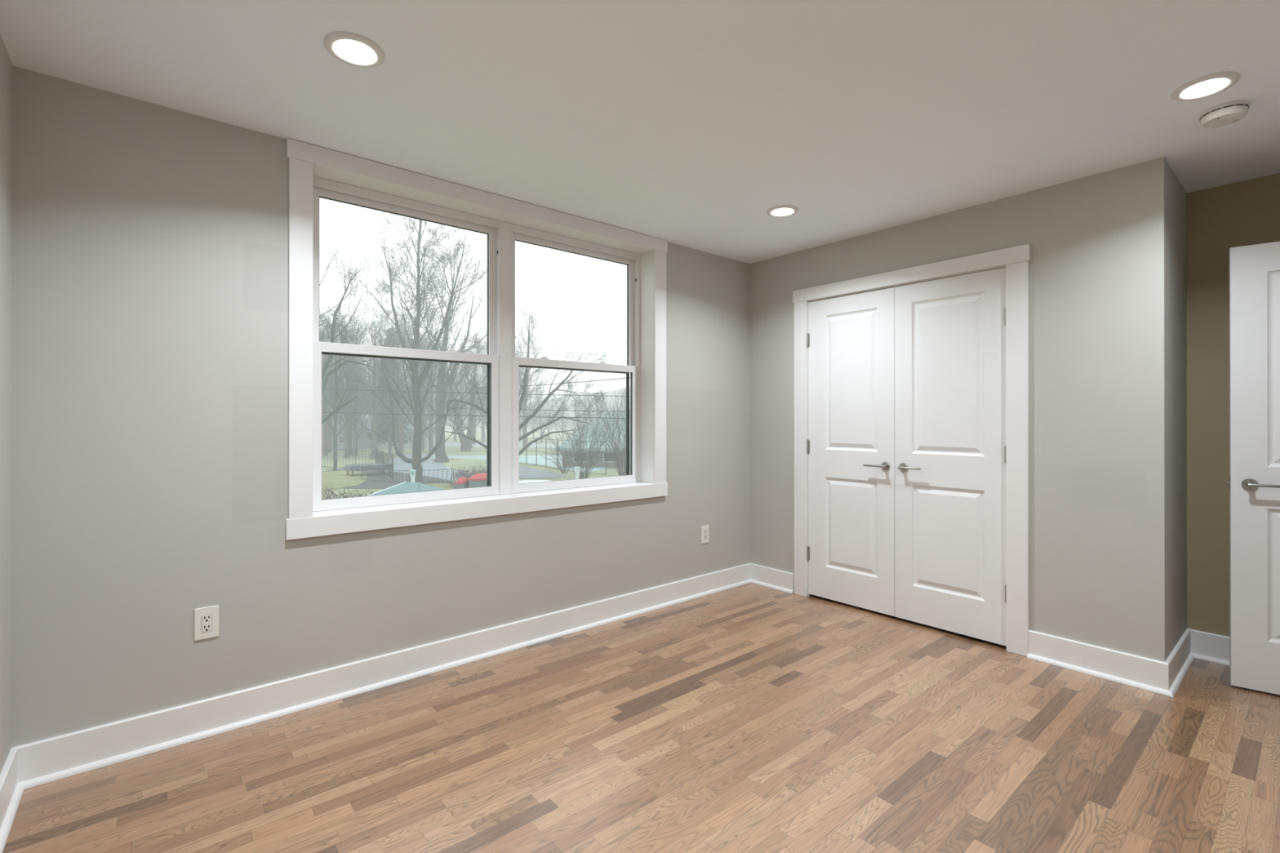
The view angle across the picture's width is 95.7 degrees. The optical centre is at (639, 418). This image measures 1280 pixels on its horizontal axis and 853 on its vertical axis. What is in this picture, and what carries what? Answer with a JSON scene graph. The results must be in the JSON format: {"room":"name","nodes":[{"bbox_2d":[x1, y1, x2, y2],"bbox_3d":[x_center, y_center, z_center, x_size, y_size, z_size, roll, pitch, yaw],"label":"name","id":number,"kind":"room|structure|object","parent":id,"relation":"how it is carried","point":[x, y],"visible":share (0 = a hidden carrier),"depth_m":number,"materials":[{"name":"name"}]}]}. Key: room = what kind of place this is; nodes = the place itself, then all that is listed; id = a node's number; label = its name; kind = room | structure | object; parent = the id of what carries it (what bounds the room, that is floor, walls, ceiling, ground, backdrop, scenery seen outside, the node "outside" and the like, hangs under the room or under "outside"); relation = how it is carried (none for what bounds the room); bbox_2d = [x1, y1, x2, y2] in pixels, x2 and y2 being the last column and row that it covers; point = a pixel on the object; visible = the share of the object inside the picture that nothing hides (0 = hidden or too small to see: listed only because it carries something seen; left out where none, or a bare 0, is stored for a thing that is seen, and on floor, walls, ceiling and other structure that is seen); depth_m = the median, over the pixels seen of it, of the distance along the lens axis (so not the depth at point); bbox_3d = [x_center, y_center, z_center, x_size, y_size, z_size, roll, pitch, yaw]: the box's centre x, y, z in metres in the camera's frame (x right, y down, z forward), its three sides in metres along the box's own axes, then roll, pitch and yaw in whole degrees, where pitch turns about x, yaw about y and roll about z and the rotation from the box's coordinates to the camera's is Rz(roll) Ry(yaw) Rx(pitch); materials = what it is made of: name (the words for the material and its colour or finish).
{"room":"empty bedroom","nodes":[
{"label":"empty bedroom","id":0,"kind":"room"},
{"bbox_2d":[0,34,13,773],"bbox_3d":[-1.035,0.027,0.579,0.120,2.440,3.500,0,0,-40],"label":"wall","id":1,"kind":"structure","parent":0,"point":[6,65],"depth_m":1.86,"materials":[{"name":"grey paint"}]},
{"bbox_2d":[0,748,24,852],"bbox_3d":[-1.016,1.177,0.674,0.033,0.139,3.344,0,0,-40],"label":"baseboard","id":2,"kind":"structure","parent":1,"relation":"attached to","point":[11,792],"depth_m":1.82,"materials":[{"name":"white paint"}]},
{"bbox_2d":[11,66,750,747],"bbox_3d":[-0.454,0.032,3.505,4.783,2.440,0.220,0,0,-40],"label":"wall","id":3,"kind":"structure","parent":0,"point":[150,240],"depth_m":2.28,"materials":[{"name":"grey paint"}]},
{"bbox_2d":[194,604,218,640],"bbox_3d":[-1.712,0.809,2.290,0.078,0.125,0.008,0,0,-40],"label":"wall outlet","id":4,"kind":"object","parent":3,"relation":"attached to","point":[206,619],"visible":1,"depth_m":2.29,"materials":[{"name":"white plastic"}]},
{"bbox_2d":[201,613,212,632],"bbox_3d":[-1.712,0.809,2.290,0.032,0.066,0.008,0,0,-40],"label":"receptacle","id":5,"kind":"object","parent":4,"relation":"attached to","point":[206,619],"depth_m":2.29,"materials":[{"name":"white plastic"}]},
{"bbox_2d":[11,563,751,789],"bbox_3d":[-0.625,1.181,3.192,3.881,0.139,0.033,0,0,-40],"label":"baseboard","id":6,"kind":"structure","parent":3,"relation":"attached to","point":[39,762],"depth_m":2.53,"materials":[{"name":"white paint"}]},
{"bbox_2d":[285,137,667,540],"bbox_3d":[-0.733,-0.334,3.254,2.201,1.704,0.242,0,0,-40],"label":"window","id":7,"kind":"structure","parent":3,"relation":"in","point":[324,188],"depth_m":2.92,"materials":[{"name":"white plastic"}]},
{"bbox_2d":[501,221,639,494],"bbox_3d":[-0.416,-0.339,3.619,1.025,1.536,0.092,0,0,-40],"label":"window","id":8,"kind":"structure","parent":3,"relation":"in","point":[519,233],"depth_m":3.48,"materials":[{"name":"white plastic"}]},
{"bbox_2d":[701,524,709,543],"bbox_3d":[0.465,0.828,4.129,0.078,0.125,0.008,0,0,-40],"label":"wall outlet","id":9,"kind":"object","parent":3,"relation":"attached to","point":[704,529],"visible":1,"depth_m":4.12,"materials":[{"name":"white plastic"}]},
{"bbox_2d":[703,529,706,539],"bbox_3d":[0.465,0.828,4.129,0.032,0.066,0.008,0,0,-40],"label":"receptacle","id":10,"kind":"object","parent":9,"relation":"attached to","point":[704,531],"depth_m":4.12,"materials":[{"name":"white plastic"}]},
{"bbox_2d":[0,0,1279,263],"bbox_3d":[1.062,-1.292,1.711,4.743,0.200,4.920,0,0,-40],"label":"ceiling","id":11,"kind":"structure","parent":0,"point":[682,122],"depth_m":2.10,"materials":[{"name":"paint"}]},
{"bbox_2d":[323,31,385,67],"bbox_3d":[-0.922,-1.185,1.874,0.180,0.011,0.180,0,0,-40],"label":"recessed light","id":12,"kind":"object","parent":11,"relation":"in","point":[349,48],"visible":1,"depth_m":1.86,"materials":[{"name":"white plastic"}]},
{"bbox_2d":[766,204,798,217],"bbox_3d":[0.817,-1.183,3.323,0.180,0.011,0.180,0,0,-40],"label":"recessed light","id":13,"kind":"object","parent":11,"relation":"in","point":[783,211],"visible":1,"depth_m":3.30,"materials":[{"name":"white plastic"}]},
{"bbox_2d":[1170,71,1240,101],"bbox_3d":[2.028,-1.185,2.082,0.180,0.011,0.180,0,0,-40],"label":"recessed light","id":14,"kind":"object","parent":11,"relation":"in","point":[1203,86],"visible":1,"depth_m":2.07,"materials":[{"name":"white plastic"}]},
{"bbox_2d":[1198,100,1250,128],"bbox_3d":[2.260,-1.169,2.242,0.144,0.044,0.144,0,0,-40],"label":"smoke detector","id":15,"kind":"object","parent":11,"relation":"attached to","point":[1229,113],"visible":1,"depth_m":2.21,"materials":[{"name":"white plastic"}]},
{"bbox_2d":[2,582,1279,852],"bbox_3d":[1.063,1.373,1.707,4.743,0.250,4.920,0,0,-40],"label":"floor","id":16,"kind":"structure","parent":0,"point":[750,717],"depth_m":2.10,"materials":[{"name":"brown wood"}]},
{"bbox_2d":[750,156,1186,662],"bbox_3d":[1.869,0.031,3.762,0.662,2.440,2.385,0,0,-40],"label":"wall","id":17,"kind":"structure","parent":0,"point":[1108,276],"depth_m":2.90,"materials":[{"name":"grey paint"}]},
{"bbox_2d":[750,563,794,593],"bbox_3d":[0.969,1.183,4.287,0.033,0.139,0.386,0,0,-40],"label":"baseboard","id":18,"kind":"structure","parent":17,"relation":"attached to","point":[781,580],"depth_m":4.28,"materials":[{"name":"white paint"}]},
{"bbox_2d":[807,287,894,616],"bbox_3d":[1.370,0.209,3.830,0.091,2.046,0.625,0,0,-40],"label":"door","id":19,"kind":"structure","parent":17,"relation":"in","point":[851,338],"depth_m":3.81,"materials":[{"name":"white paint"}]},
{"bbox_2d":[792,244,1030,656],"bbox_3d":[1.613,0.171,3.623,0.138,2.160,1.458,0,0,-40],"label":"door frame","id":20,"kind":"structure","parent":17,"relation":"attached to","point":[1015,260],"depth_m":3.10,"materials":[{"name":"white paint"}]},
{"bbox_2d":[894,266,1006,646],"bbox_3d":[1.775,0.208,3.350,0.091,2.046,0.626,0,0,-40],"label":"door","id":21,"kind":"structure","parent":17,"relation":"in","point":[950,504],"depth_m":3.35,"materials":[{"name":"white paint"}]},
{"bbox_2d":[1026,628,1229,697],"bbox_3d":[2.731,1.179,2.809,1.477,0.139,0.552,0,0,10],"label":"baseboard","id":22,"kind":"structure","parent":17,"relation":"attached to","point":[1165,678],"depth_m":2.84,"materials":[{"name":"white paint"}]},
{"bbox_2d":[1186,173,1279,636],"bbox_3d":[2.528,0.031,3.588,0.120,2.440,3.500,0,0,-40],"label":"wall","id":23,"kind":"structure","parent":0,"point":[1220,219],"depth_m":2.99,"materials":[{"name":"beige paint"}]},
{"bbox_3d":[1.824,0.026,0.808,4.543,2.440,0.120,0,0,-40],"label":"wall","id":24,"kind":"structure","parent":0,"visible":0},
{"bbox_2d":[1226,241,1279,694],"bbox_3d":[3.047,0.223,2.463,0.785,2.028,0.146,0,0,39],"label":"door","id":25,"kind":"structure","parent":24,"relation":"in","point":[1254,270],"depth_m":2.64,"materials":[{"name":"white paint"}]},
{"label":"outside","id":26,"kind":"structure","parent":0,"visible":0},
{"bbox_2d":[475,377,630,388],"bbox_3d":[-3.681,-1.797,28.003,0.034,0.337,22.563,0,0,-37],"label":"overhead cable","id":27,"kind":"object","parent":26,"point":[629,377],"visible":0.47,"depth_m":27.07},
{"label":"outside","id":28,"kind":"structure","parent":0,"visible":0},
{"bbox_2d":[408,333,624,358],"bbox_3d":[-6.408,-4.295,35.007,27.225,4.088,0.023,0,0,33],"label":"overhead cable","id":29,"kind":"object","parent":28,"point":[408,333],"visible":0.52,"depth_m":34.42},
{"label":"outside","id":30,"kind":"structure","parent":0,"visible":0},
{"bbox_2d":[405,339,626,362],"bbox_3d":[-6.408,-3.998,35.007,27.225,3.683,0.023,0,0,33],"label":"overhead cable","id":31,"kind":"object","parent":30,"point":[406,340],"visible":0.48,"depth_m":34.32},
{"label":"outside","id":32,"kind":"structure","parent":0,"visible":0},
{"bbox_2d":[321,430,630,499],"bbox_3d":[-20.840,4.688,262.589,600.000,0.010,420.000,0,0,-40],"label":"ground","id":33,"kind":"structure","parent":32,"point":[611,472],"depth_m":60.36,"materials":[{"name":"plant"}]},
{"bbox_2d":[321,340,344,441],"bbox_3d":[-36.878,-3.206,62.977,8.323,15.334,8.884,0,0,-24],"label":"tree","id":34,"kind":"object","parent":33,"relation":"on","point":[324,340],"visible":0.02,"depth_m":63.05,"materials":[{"name":"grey plant"}]},
{"bbox_2d":[321,360,344,435],"bbox_3d":[-41.084,-2.100,77.293,7.596,13.143,7.718,0,0,7],"label":"tree","id":35,"kind":"object","parent":33,"relation":"on","point":[332,360],"visible":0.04,"depth_m":76.70,"materials":[{"name":"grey plant"}]},
{"bbox_2d":[319,306,349,455],"bbox_3d":[-37.035,-4.508,66.821,8.514,17.946,8.755,0,0,-11],"label":"tree","id":36,"kind":"object","parent":33,"relation":"on","point":[324,433],"visible":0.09,"depth_m":67.24,"materials":[{"name":"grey plant"}]},
{"bbox_2d":[319,327,365,452],"bbox_3d":[-39.100,-3.899,73.488,8.767,16.761,8.248,0,0,-31],"label":"tree","id":37,"kind":"object","parent":33,"relation":"on","point":[330,433],"visible":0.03,"depth_m":73.74,"materials":[{"name":"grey plant"}]},
{"bbox_2d":[321,413,371,449],"bbox_3d":[-42.650,1.797,83.480,9.000,5.200,8.000,0,0,6],"label":"cottage","id":38,"kind":"structure","parent":33,"relation":"on","point":[362,444],"depth_m":80.71,"materials":[{"name":"grey stone"}]},
{"bbox_2d":[321,485,377,499],"bbox_3d":[-11.927,3.481,22.350,6.409,1.641,4.816,0,0,-6],"label":"hedge","id":39,"kind":"object","parent":33,"relation":"on","point":[326,491],"visible":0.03,"depth_m":23.17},
{"bbox_2d":[321,315,382,457],"bbox_3d":[-31.369,-3.419,63.188,7.674,15.730,7.462,0,0,-36],"label":"tree","id":40,"kind":"object","parent":33,"relation":"on","point":[347,428],"visible":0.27,"depth_m":62.78,"materials":[{"name":"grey plant"}]},
{"bbox_2d":[321,308,384,455],"bbox_3d":[-34.340,-4.177,67.780,8.756,17.303,8.749,0,0,32],"label":"tree","id":41,"kind":"object","parent":33,"relation":"on","point":[349,423],"visible":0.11,"depth_m":67.25,"materials":[{"name":"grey plant"}]},
{"bbox_2d":[321,356,386,456],"bbox_3d":[-33.234,-2.033,67.122,7.513,12.968,7.038,0,0,-10],"label":"tree","id":42,"kind":"object","parent":33,"relation":"on","point":[353,437],"visible":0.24,"depth_m":66.84,"materials":[{"name":"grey plant"}]},
{"bbox_2d":[337,340,372,411],"bbox_3d":[-44.878,-3.877,88.034,8.253,16.770,8.772,0,0,21],"label":"tree","id":43,"kind":"object","parent":33,"relation":"on","point":[358,340],"visible":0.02,"depth_m":88.31,"materials":[{"name":"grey plant"}]},
{"bbox_2d":[342,306,404,459],"bbox_3d":[-28.173,-3.875,62.118,6.843,16.772,6.702,0,0,-35],"label":"bare tree","id":44,"kind":"object","parent":33,"relation":"on","point":[374,438],"visible":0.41,"depth_m":61.82,"materials":[{"name":"grey plant"}]},
{"bbox_2d":[366,327,413,454],"bbox_3d":[-30.212,-3.297,70.056,5.320,15.335,5.220,0,0,9],"label":"conifer tree","id":45,"kind":"object","parent":33,"relation":"on","point":[386,432],"visible":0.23,"depth_m":69.39,"materials":[{"name":"grey plant"}]},
{"bbox_2d":[376,325,424,417],"bbox_3d":[-35.510,-4.744,85.825,9.004,18.487,10.280,0,0,-27],"label":"tree","id":46,"kind":"object","parent":33,"relation":"on","point":[390,326],"visible":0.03,"depth_m":86.63,"materials":[{"name":"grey plant"}]},
{"bbox_2d":[320,211,487,481],"bbox_3d":[-14.999,-6.634,40.222,12.268,22.220,9.282,0,0,-34],"label":"bare tree","id":47,"kind":"object","parent":33,"relation":"on","point":[416,460],"visible":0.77,"depth_m":39.42,"materials":[{"name":"grey plant"}]},
{"bbox_2d":[366,481,444,496],"bbox_3d":[-7.855,3.232,19.985,3.633,2.097,3.421,0,0,14],"label":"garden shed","id":48,"kind":"object","parent":33,"relation":"on","point":[403,487],"visible":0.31,"depth_m":19.67,"materials":[{"name":"teal"}]},
{"bbox_2d":[376,417,435,448],"bbox_3d":[-35.849,2.102,87.479,10.000,4.600,8.000,0,0,-6],"label":"cottage","id":49,"kind":"structure","parent":33,"relation":"on","point":[409,445],"depth_m":84.21,"materials":[{"name":"grey"}]},
{"bbox_2d":[393,324,429,411],"bbox_3d":[-39.727,-6.091,100.113,11.823,21.262,10.355,0,0,33],"label":"tree","id":50,"kind":"object","parent":33,"relation":"on","point":[398,325],"visible":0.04,"depth_m":99.92,"materials":[{"name":"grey plant"}]},
{"bbox_2d":[402,348,444,450],"bbox_3d":[-29.219,-2.419,77.442,7.481,13.783,7.985,0,0,-32],"label":"tree","id":51,"kind":"object","parent":33,"relation":"on","point":[423,425],"visible":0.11,"depth_m":77.56,"materials":[{"name":"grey plant"}]},
{"bbox_2d":[402,360,447,435],"bbox_3d":[-29.501,-2.555,77.500,7.103,14.048,7.109,0,0,-25],"label":"tree","id":52,"kind":"object","parent":33,"relation":"on","point":[418,361],"visible":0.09,"depth_m":77.21,"materials":[{"name":"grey plant"}]},
{"bbox_2d":[368,226,487,462],"bbox_3d":[-19.555,-7.333,56.614,12.520,24.295,10.503,0,0,11],"label":"bare tree","id":53,"kind":"object","parent":33,"relation":"on","point":[441,456],"visible":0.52,"depth_m":56.90,"materials":[{"name":"grey plant"}]},
{"bbox_2d":[402,333,455,420],"bbox_3d":[-34.516,-4.764,90.673,9.712,18.568,9.138,0,0,26],"label":"tree","id":54,"kind":"object","parent":33,"relation":"on","point":[422,333],"visible":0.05,"depth_m":90.65,"materials":[{"name":"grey plant"}]},
{"bbox_2d":[426,365,457,426],"bbox_3d":[-39.333,-4.920,116.443,9.337,18.974,9.925,0,0,-40],"label":"tree","id":55,"kind":"object","parent":33,"relation":"on","point":[448,366],"visible":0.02,"depth_m":115.66,"materials":[{"name":"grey plant"}]},
{"bbox_2d":[444,368,468,440],"bbox_3d":[-36.045,-3.060,113.797,8.930,15.206,8.789,0,0,-12],"label":"tree","id":56,"kind":"object","parent":33,"relation":"on","point":[455,426],"visible":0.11,"depth_m":113.70,"materials":[{"name":"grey plant"}]},
{"bbox_2d":[445,365,484,442],"bbox_3d":[-32.298,-3.154,105.547,9.025,15.367,8.882,0,0,-3],"label":"tree","id":57,"kind":"object","parent":33,"relation":"on","point":[459,366],"visible":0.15,"depth_m":105.52,"materials":[{"name":"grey plant"}]},
{"bbox_2d":[444,324,486,451],"bbox_3d":[-21.814,-3.850,76.289,10.802,17.097,6.574,0,0,-16],"label":"bare tree","id":58,"kind":"object","parent":33,"relation":"on","point":[466,443],"visible":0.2,"depth_m":75.76,"materials":[{"name":"grey plant"}]},
{"bbox_2d":[448,333,486,444],"bbox_3d":[-28.182,-4.985,99.115,9.959,19.039,9.370,0,0,15],"label":"tree","id":59,"kind":"object","parent":33,"relation":"on","point":[474,424],"visible":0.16,"depth_m":98.00,"materials":[{"name":"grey plant"}]},
{"bbox_2d":[462,336,487,441],"bbox_3d":[-29.713,-5.567,111.544,9.855,20.234,11.252,0,0,33],"label":"tree","id":60,"kind":"object","parent":33,"relation":"on","point":[482,424],"visible":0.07,"depth_m":110.80,"materials":[{"name":"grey plant"}]},
{"bbox_2d":[463,346,487,436],"bbox_3d":[-21.446,-2.838,81.519,7.947,14.642,8.483,0,0,14],"label":"tree","id":61,"kind":"object","parent":33,"relation":"on","point":[485,371],"visible":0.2,"depth_m":81.00,"materials":[{"name":"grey plant"}]},
{"bbox_2d":[480,335,534,416],"bbox_3d":[-21.613,-4.708,93.132,9.653,18.454,9.082,0,0,22],"label":"tree","id":62,"kind":"object","parent":33,"relation":"on","point":[516,335],"visible":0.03,"depth_m":94.36,"materials":[{"name":"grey plant"}]},
{"bbox_2d":[429,303,613,455],"bbox_3d":[-8.360,-1.974,40.288,13.288,12.815,4.278,0,0,-4],"label":"bare tree","id":63,"kind":"object","parent":33,"relation":"on","point":[525,380],"visible":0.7,"depth_m":40.34,"materials":[{"name":"grey plant"}]},
{"bbox_2d":[480,466,565,479],"bbox_3d":[-10.075,4.326,46.410,4.854,0.100,11.856,0,0,-32],"label":"gravel bed","id":64,"kind":"object","parent":33,"relation":"on","point":[525,473],"visible":0.49,"depth_m":44.44,"materials":[{"name":"gravel"}]},
{"bbox_2d":[517,351,540,436],"bbox_3d":[-23.061,-4.375,112.347,9.910,17.822,8.680,0,0,-36],"label":"tree","id":65,"kind":"object","parent":33,"relation":"on","point":[519,351],"visible":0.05,"depth_m":112.00,"materials":[{"name":"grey plant"}]},
{"bbox_2d":[527,400,540,439],"bbox_3d":[-22.398,0.394,123.640,4.049,8.229,4.304,0,0,-12],"label":"tree","id":66,"kind":"object","parent":33,"relation":"on","point":[532,401],"visible":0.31,"depth_m":123.33,"materials":[{"name":"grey plant"}]},
{"bbox_2d":[519,480,550,483],"bbox_3d":[-4.948,3.522,25.594,4.493,1.535,1.760,0,0,3],"label":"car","id":67,"kind":"object","parent":33,"relation":"on","point":[522,481],"visible":0.02,"depth_m":25.41,"materials":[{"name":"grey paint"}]},
{"bbox_2d":[515,304,556,447],"bbox_3d":[-17.142,-6.319,88.032,10.553,21.668,12.049,0,0,17],"label":"tree","id":68,"kind":"object","parent":33,"relation":"on","point":[524,411],"visible":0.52,"depth_m":86.71,"materials":[{"name":"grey plant"}]},
{"bbox_2d":[529,386,551,443],"bbox_3d":[-17.268,-0.717,102.848,5.778,10.391,5.061,0,0,21],"label":"tree","id":69,"kind":"object","parent":33,"relation":"on","point":[542,407],"visible":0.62,"depth_m":102.75,"materials":[{"name":"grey plant"}]},
{"bbox_2d":[539,399,558,438],"bbox_3d":[-19.730,0.132,126.635,5.070,8.773,5.152,0,0,39],"label":"tree","id":70,"kind":"object","parent":33,"relation":"on","point":[548,428],"visible":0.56,"depth_m":126.47,"materials":[{"name":"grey plant"}]},
{"bbox_2d":[553,398,570,439],"bbox_3d":[-16.844,0.121,123.492,4.319,8.777,4.591,0,0,-10],"label":"tree","id":71,"kind":"object","parent":33,"relation":"on","point":[562,424],"visible":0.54,"depth_m":123.58,"materials":[{"name":"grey plant"}]},
{"bbox_2d":[539,434,584,473],"bbox_3d":[-5.903,2.672,45.429,3.372,3.352,3.371,0,0,25],"label":"bare shrub","id":72,"kind":"object","parent":33,"relation":"on","point":[556,455],"visible":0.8,"depth_m":45.31,"materials":[{"name":"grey plant"}]},
{"bbox_2d":[519,436,606,475],"bbox_3d":[-7.919,3.042,50.305,0.986,2.580,16.271,0,0,-40],"label":"fence","id":73,"kind":"object","parent":33,"relation":"on","point":[526,437],"visible":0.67,"depth_m":49.61,"materials":[{"name":"black metal"}]},
{"bbox_2d":[568,396,585,427],"bbox_3d":[-13.700,-0.192,127.782,5.450,9.429,5.538,0,0,-12],"label":"tree","id":74,"kind":"object","parent":33,"relation":"on","point":[575,422],"visible":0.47,"depth_m":127.78,"materials":[{"name":"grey plant"}]},
{"bbox_2d":[574,389,594,426],"bbox_3d":[-9.959,-0.803,112.634,5.890,10.592,5.159,0,0,5],"label":"tree","id":75,"kind":"object","parent":33,"relation":"on","point":[587,393],"visible":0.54,"depth_m":112.27,"materials":[{"name":"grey plant"}]},
{"bbox_2d":[554,412,630,467],"bbox_3d":[2.001,1.863,55.997,18.700,4.950,12.200,0,0,0],"label":"house","id":76,"kind":"structure","parent":33,"relation":"on","point":[610,464],"depth_m":50.49,"materials":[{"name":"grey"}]},
{"bbox_2d":[587,396,600,422],"bbox_3d":[-8.604,0.107,113.073,4.584,8.764,4.313,0,0,41],"label":"tree","id":77,"kind":"object","parent":33,"relation":"on","point":[593,397],"visible":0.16,"depth_m":113.51,"materials":[{"name":"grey plant"}]},
{"bbox_2d":[595,399,610,417],"bbox_3d":[-6.646,0.461,103.977,4.711,8.022,4.637,0,0,1],"label":"tree","id":78,"kind":"object","parent":33,"relation":"on","point":[604,399],"visible":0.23,"depth_m":104.01,"materials":[{"name":"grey plant"}]},
{"bbox_2d":[617,389,626,412],"bbox_3d":[-3.034,-1.039,126.992,6.180,11.113,5.413,0,0,-29],"label":"tree","id":79,"kind":"object","parent":33,"relation":"on","point":[624,392],"visible":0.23,"depth_m":126.23,"materials":[{"name":"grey plant"}]},
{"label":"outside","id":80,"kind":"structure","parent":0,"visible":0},
{"bbox_2d":[324,388,630,396],"bbox_3d":[-12.350,-1.619,33.503,36.426,1.258,0.035,0,0,12],"label":"overhead cable","id":81,"kind":"object","parent":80,"point":[324,388],"visible":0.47,"depth_m":32.92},
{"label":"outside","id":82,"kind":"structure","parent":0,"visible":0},
{"bbox_2d":[324,412,630,418],"bbox_3d":[-11.513,-0.281,33.501,38.883,0.858,0.042,0,0,11],"label":"overhead cable","id":83,"kind":"object","parent":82,"point":[324,412],"visible":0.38,"depth_m":33.16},
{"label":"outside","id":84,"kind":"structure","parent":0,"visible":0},
{"bbox_2d":[448,407,630,411],"bbox_3d":[-3.760,-0.465,31.501,15.446,0.302,0.030,0,0,17],"label":"overhead cable","id":85,"kind":"object","parent":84,"point":[449,407],"visible":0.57,"depth_m":31.69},
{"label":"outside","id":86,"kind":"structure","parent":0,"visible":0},
{"bbox_2d":[433,442,559,448],"bbox_3d":[-25.984,4.412,89.160,58.639,0.080,60.448,0,0,-40],"label":"street","id":87,"kind":"structure","parent":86,"point":[446,444],"depth_m":93.48,"materials":[{"name":"asphalt"}]},
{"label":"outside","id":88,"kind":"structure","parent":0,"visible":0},
{"bbox_2d":[425,483,469,489],"bbox_3d":[-4.373,4.305,35.179,21.338,0.100,11.369,0,0,-20],"label":"verge","id":89,"kind":"structure","parent":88,"point":[436,485],"depth_m":36.33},
{"bbox_2d":[409,469,415,482],"bbox_3d":[-12.899,3.614,32.910,0.310,1.380,0.088,0,0,0],"label":"sign","id":90,"kind":"object","parent":89,"relation":"on","point":[412,472],"visible":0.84,"depth_m":32.87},
{"bbox_2d":[454,476,469,488],"bbox_3d":[-9.798,3.768,31.903,0.582,1.068,0.702,0,0,6],"label":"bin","id":91,"kind":"object","parent":89,"relation":"on","point":[462,482],"visible":0.53,"depth_m":31.62,"materials":[{"name":"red plastic"}]},
{"bbox_2d":[467,473,486,487],"bbox_3d":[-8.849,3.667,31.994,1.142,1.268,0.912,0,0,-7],"label":"car","id":92,"kind":"object","parent":89,"relation":"on","point":[477,480],"visible":0.48,"depth_m":31.61,"materials":[{"name":"red metal"}]},
{"bbox_2d":[521,388,626,479],"bbox_3d":[-3.979,1.015,39.791,6.643,6.626,6.740,0,0,39],"label":"bare shrub","id":93,"kind":"object","parent":89,"relation":"on","point":[581,475],"visible":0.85,"depth_m":39.55,"materials":[{"name":"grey plant"}]},
{"bbox_2d":[574,466,579,479],"bbox_3d":[-3.899,3.657,36.012,0.330,1.300,0.085,0,0,0],"label":"sign","id":94,"kind":"object","parent":89,"relation":"on","point":[576,468],"visible":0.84,"depth_m":35.97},
{"bbox_2d":[577,374,630,475],"bbox_3d":[-0.580,0.508,39.975,8.059,7.639,7.155,0,0,-32],"label":"bare shrub","id":95,"kind":"object","parent":89,"relation":"on","point":[621,472],"visible":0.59,"depth_m":39.62,"materials":[{"name":"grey plant"}]},
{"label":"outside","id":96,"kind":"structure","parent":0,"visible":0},
{"bbox_2d":[421,455,608,472],"bbox_3d":[-10.089,4.350,60.828,28.852,0.100,13.944,0,0,43],"label":"court","id":97,"kind":"object","parent":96,"point":[522,459],"visible":0.36,"depth_m":59.55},
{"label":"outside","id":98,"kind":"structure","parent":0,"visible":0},
{"bbox_2d":[390,453,472,482],"bbox_3d":[-19.115,4.343,52.328,8.531,0.090,39.077,0,0,-28],"label":"driveway","id":99,"kind":"structure","parent":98,"point":[429,465],"depth_m":49.78,"materials":[{"name":"asphalt"}]},
{"bbox_2d":[362,300,437,455],"bbox_3d":[-26.764,-4.473,65.175,8.715,17.865,8.475,0,0,16],"label":"tree","id":100,"kind":"object","parent":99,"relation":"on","point":[401,446],"visible":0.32,"depth_m":65.14,"materials":[{"name":"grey plant"}]},
{"bbox_2d":[395,331,456,454],"bbox_3d":[-25.413,-3.119,68.990,7.671,15.158,7.665,0,0,-37],"label":"tree","id":101,"kind":"object","parent":99,"relation":"on","point":[431,419],"visible":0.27,"depth_m":69.10,"materials":[{"name":"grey plant"}]},
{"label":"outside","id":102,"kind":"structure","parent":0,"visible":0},
{"bbox_2d":[324,468,454,488],"bbox_3d":[-19.225,4.332,42.198,9.140,0.080,19.386,0,0,-28],"label":"garden bed","id":103,"kind":"object","parent":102,"point":[371,484],"visible":0.28,"depth_m":39.91,"materials":[{"name":"brown soil"}]},
{"bbox_2d":[319,310,377,471],"bbox_3d":[-25.218,-2.401,47.921,6.758,13.680,5.616,0,0,20],"label":"bare tree","id":104,"kind":"object","parent":103,"relation":"on","point":[336,397],"visible":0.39,"depth_m":47.41,"materials":[{"name":"grey plant"}]},
{"bbox_2d":[321,448,393,479],"bbox_3d":[-22.139,3.415,46.571,14.817,1.830,2.532,0,0,41],"label":"metal fence","id":105,"kind":"object","parent":103,"relation":"on","point":[384,458],"visible":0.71,"depth_m":45.64,"materials":[{"name":"metal"}]},
{"bbox_2d":[344,462,392,475],"bbox_3d":[-20.599,3.915,43.994,3.000,0.820,1.800,0,0,-40],"label":"covered table","id":106,"kind":"object","parent":103,"relation":"on","point":[357,467],"visible":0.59,"depth_m":43.30,"materials":[{"name":"grey fabric"}]},
{"bbox_2d":[361,466,467,483],"bbox_3d":[-15.058,3.799,38.241,8.816,1.030,2.012,0,0,10],"label":"fence","id":107,"kind":"object","parent":103,"relation":"on","point":[384,481],"visible":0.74,"depth_m":38.34,"materials":[{"name":"black metal"}]},
{"bbox_2d":[444,464,521,488],"bbox_3d":[-9.750,3.576,36.097,4.449,1.488,4.139,0,0,-2],"label":"bush","id":108,"kind":"object","parent":103,"relation":"on","point":[461,473],"visible":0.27,"depth_m":35.57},
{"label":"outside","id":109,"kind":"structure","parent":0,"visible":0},
{"bbox_2d":[326,386,630,430],"bbox_3d":[29.999,-5.221,261.009,367.320,20.782,326.019,0,0,-40],"label":"hill","id":110,"kind":"structure","parent":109,"point":[571,399],"depth_m":241.80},
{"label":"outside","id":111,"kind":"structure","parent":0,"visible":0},
{"bbox_2d":[321,470,367,490],"bbox_3d":[-23.034,4.314,39.851,7.746,0.110,14.110,0,0,-26],"label":"lawn","id":112,"kind":"structure","parent":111,"point":[337,479],"depth_m":40.18,"materials":[{"name":"plant"}]},
{"bbox_2d":[319,231,407,423],"bbox_3d":[-16.949,-3.301,34.107,6.282,15.438,4.008,0,0,33],"label":"bare tree","id":113,"kind":"object","parent":112,"relation":"on","point":[332,334],"visible":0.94,"depth_m":34.15,"materials":[{"name":"grey plant"}]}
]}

